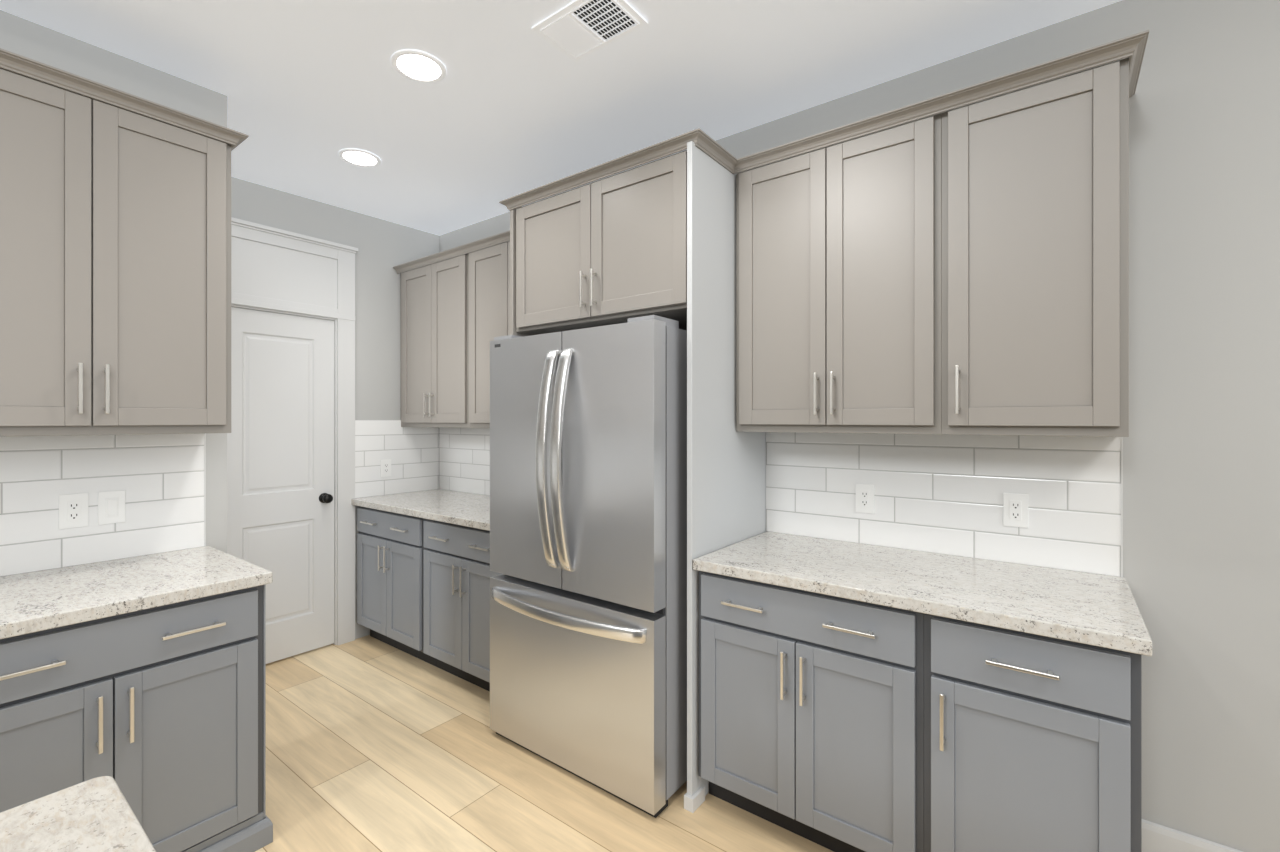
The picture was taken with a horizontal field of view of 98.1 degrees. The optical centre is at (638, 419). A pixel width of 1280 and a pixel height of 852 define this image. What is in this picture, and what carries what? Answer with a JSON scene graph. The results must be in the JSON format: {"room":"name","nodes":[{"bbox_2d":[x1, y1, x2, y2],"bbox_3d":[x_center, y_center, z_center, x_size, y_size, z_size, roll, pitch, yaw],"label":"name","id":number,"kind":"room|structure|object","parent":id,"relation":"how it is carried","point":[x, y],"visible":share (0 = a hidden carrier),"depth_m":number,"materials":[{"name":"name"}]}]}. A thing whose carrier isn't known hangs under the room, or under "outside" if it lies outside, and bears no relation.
{"room":"kitchen","nodes":[
{"label":"kitchen","id":0,"kind":"room"},
{"bbox_2d":[0,10,190,114],"bbox_3d":[-2.936,0.030,0.755,0.120,2.780,3.708,0,0,37],"label":"wall","id":1,"kind":"structure","parent":0,"point":[18,35],"depth_m":1.97,"materials":[{"name":"grey paint"}]},
{"bbox_2d":[0,433,205,575],"bbox_3d":[-2.412,0.267,1.337,0.010,0.478,2.236,0,0,37],"label":"backsplash","id":2,"kind":"structure","parent":1,"relation":"attached to","point":[162,477],"depth_m":1.97,"materials":[{"name":"tile"}]},
{"bbox_2d":[59,493,87,528],"bbox_3d":[-1.957,0.315,1.926,0.008,0.116,0.072,0,0,37],"label":"outlet","id":3,"kind":"object","parent":2,"relation":"attached to","point":[73,508],"visible":1,"depth_m":1.92,"materials":[{"name":"white plastic"}]},
{"bbox_2d":[98,490,124,524],"bbox_3d":[-1.897,0.315,2.002,0.010,0.116,0.072,0,0,37],"label":"switch","id":4,"kind":"object","parent":2,"relation":"attached to","point":[111,504],"visible":1,"depth_m":2.00,"materials":[{"name":"white plastic"}]},
{"bbox_2d":[0,48,248,436],"bbox_3d":[-2.261,-0.499,1.246,0.360,1.095,2.272,0,0,37],"label":"upper cabinet","id":5,"kind":"object","parent":1,"relation":"attached to","point":[115,204],"visible":1,"depth_m":1.77,"materials":[{"name":"grey wood"}]},
{"bbox_2d":[191,82,226,552],"bbox_3d":[-2.091,0.030,2.516,0.900,2.780,0.120,0,0,37],"label":"wall return","id":6,"kind":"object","parent":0,"point":[206,104],"depth_m":2.26,"materials":[{"name":"grey paint"}]},
{"bbox_2d":[231,177,438,638],"bbox_3d":[-2.345,0.030,3.770,1.020,2.780,1.572,0,0,37],"label":"wall","id":7,"kind":"structure","parent":0,"point":[382,245],"depth_m":3.66,"materials":[{"name":"grey paint"}]},
{"bbox_2d":[227,307,333,663],"bbox_3d":[-2.090,0.392,3.252,0.105,2.033,0.616,0,0,37],"label":"pantry door","id":8,"kind":"structure","parent":7,"relation":"in","point":[280,442],"depth_m":3.29,"materials":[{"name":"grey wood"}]},
{"bbox_2d":[231,217,357,644],"bbox_3d":[-2.130,0.157,3.281,0.154,2.527,0.870,0,0,37],"label":"door frame","id":9,"kind":"structure","parent":7,"relation":"attached to","point":[275,270],"depth_m":3.47,"materials":[{"name":"grey wood"}]},
{"bbox_2d":[381,459,390,476],"bbox_3d":[-1.703,0.324,3.750,0.008,0.116,0.072,0,0,37],"label":"outlet","id":10,"kind":"object","parent":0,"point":[385,463],"visible":1,"depth_m":3.75,"materials":[{"name":"white plastic"}]},
{"bbox_2d":[355,420,438,497],"bbox_3d":[-1.653,0.254,3.830,0.007,0.503,0.617,0,0,37],"label":"backsplash","id":11,"kind":"structure","parent":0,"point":[413,452],"depth_m":3.81,"materials":[{"name":"white tile"}]},
{"bbox_2d":[255,635,833,851],"bbox_3d":[-0.317,1.470,-0.169,7.210,0.100,5.640,0,0,37],"label":"floor","id":12,"kind":"structure","parent":0,"point":[372,745],"depth_m":2.15,"materials":[{"name":"brown wood"}]},
{"bbox_2d":[0,584,272,851],"bbox_3d":[-2.148,0.982,1.150,0.656,0.876,2.257,0,0,37],"label":"base cabinet","id":13,"kind":"object","parent":12,"relation":"on","point":[166,702],"visible":0.88,"depth_m":1.64,"materials":[{"name":"grey wood"}]},
{"bbox_2d":[0,546,272,638],"bbox_3d":[-2.154,0.525,1.150,0.646,0.038,2.249,0,0,37],"label":"countertop","id":14,"kind":"structure","parent":13,"relation":"on","point":[30,602],"depth_m":1.71,"materials":[{"name":"stone"}]},
{"bbox_2d":[357,506,500,691],"bbox_3d":[-1.043,0.982,3.356,1.506,0.876,0.656,0,0,37],"label":"base cabinet","id":15,"kind":"object","parent":12,"relation":"on","point":[423,585],"visible":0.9,"depth_m":3.09,"materials":[{"name":"grey wood"}]},
{"bbox_2d":[351,489,489,530],"bbox_3d":[-1.050,0.525,3.367,1.529,0.038,0.646,0,0,37],"label":"countertop","id":16,"kind":"structure","parent":15,"relation":"on","point":[472,510],"depth_m":3.33,"materials":[{"name":"stone"}]},
{"bbox_2d":[490,315,686,817],"bbox_3d":[-0.114,0.523,2.482,0.908,1.793,0.810,0,0,37],"label":"fridge","id":17,"kind":"object","parent":12,"relation":"on","point":[588,426],"visible":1,"depth_m":2.12,"materials":[{"name":"grey metal"}]},
{"bbox_2d":[699,571,1141,851],"bbox_3d":[0.873,0.982,1.904,1.218,0.876,0.656,0,0,37],"label":"base cabinet","id":18,"kind":"object","parent":12,"relation":"on","point":[840,724],"visible":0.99,"depth_m":1.61,"materials":[{"name":"grey wood"}]},
{"bbox_2d":[693,531,1151,655],"bbox_3d":[0.882,0.525,1.903,1.232,0.038,0.646,0,0,37],"label":"countertop","id":19,"kind":"structure","parent":18,"relation":"on","point":[1100,610],"depth_m":1.73,"materials":[{"name":"stone"}]},
{"bbox_3d":[0.010,0.982,-0.271,2.455,0.876,0.732,0,0,37],"label":"kitchen island","id":20,"kind":"object","parent":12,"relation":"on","visible":0},
{"bbox_2d":[0,776,155,851],"bbox_3d":[-0.074,0.525,-0.381,2.525,0.038,1.055,0,0,37],"label":"island countertop","id":21,"kind":"structure","parent":20,"relation":"on","point":[92,815],"depth_m":0.70,"materials":[{"name":"stone"}]},
{"bbox_2d":[0,0,1121,235],"bbox_3d":[-0.317,-1.389,-0.169,7.210,0.201,5.640,0,0,37],"label":"ceiling","id":22,"kind":"structure","parent":0,"point":[511,114],"depth_m":2.14,"materials":[{"name":"white paint"}]},
{"bbox_2d":[338,148,380,166],"bbox_3d":[-1.425,-1.338,2.842,0.196,0.008,0.196,0,0,37],"label":"recessed light","id":23,"kind":"object","parent":22,"relation":"in","point":[358,157],"visible":1,"depth_m":2.83,"materials":[{"name":"white plastic"}]},
{"bbox_2d":[391,49,445,82],"bbox_3d":[-0.831,-1.335,2.105,0.196,0.008,0.196,0,0,37],"label":"recessed light","id":24,"kind":"object","parent":22,"relation":"in","point":[415,65],"visible":1,"depth_m":2.09,"materials":[{"name":"white plastic"}]},
{"bbox_2d":[531,0,647,61],"bbox_3d":[-0.167,-1.335,1.886,0.332,0.011,0.220,0,0,37],"label":"ceiling vent","id":25,"kind":"object","parent":22,"relation":"in","point":[581,28],"visible":1,"depth_m":1.88,"materials":[{"name":"white"}]},
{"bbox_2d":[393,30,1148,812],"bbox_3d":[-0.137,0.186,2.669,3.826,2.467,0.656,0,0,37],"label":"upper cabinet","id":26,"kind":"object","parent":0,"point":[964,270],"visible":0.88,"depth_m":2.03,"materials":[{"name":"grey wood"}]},
{"bbox_2d":[439,427,1122,576],"bbox_3d":[0.050,0.267,2.933,3.787,0.478,0.010,0,0,37],"label":"backsplash","id":27,"kind":"structure","parent":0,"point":[934,493],"depth_m":2.10,"materials":[{"name":"white tile"}]},
{"bbox_2d":[856,484,873,513],"bbox_3d":[0.922,0.320,2.263,0.072,0.116,0.008,0,0,37],"label":"outlet","id":28,"kind":"object","parent":27,"relation":"attached to","point":[864,492],"visible":1,"depth_m":2.26,"materials":[{"name":"white plastic"}]},
{"bbox_2d":[1003,493,1027,527],"bbox_3d":[1.328,0.318,1.956,0.072,0.116,0.008,0,0,37],"label":"outlet","id":29,"kind":"object","parent":27,"relation":"attached to","point":[1015,506],"visible":1,"depth_m":1.95,"materials":[{"name":"white plastic"}]},
{"bbox_2d":[439,0,1279,851],"bbox_3d":[1.350,0.030,2.031,7.210,2.780,0.120,0,0,37],"label":"wall","id":30,"kind":"structure","parent":0,"point":[1201,450],"depth_m":1.69,"materials":[{"name":"grey paint"}]},
{"bbox_2d":[1142,819,1242,851],"bbox_3d":[2.811,1.343,0.838,3.197,0.153,0.014,0,0,37],"label":"baseboard","id":31,"kind":"structure","parent":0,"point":[1155,837],"depth_m":1.71,"materials":[{"name":"grey wood"}]}
]}

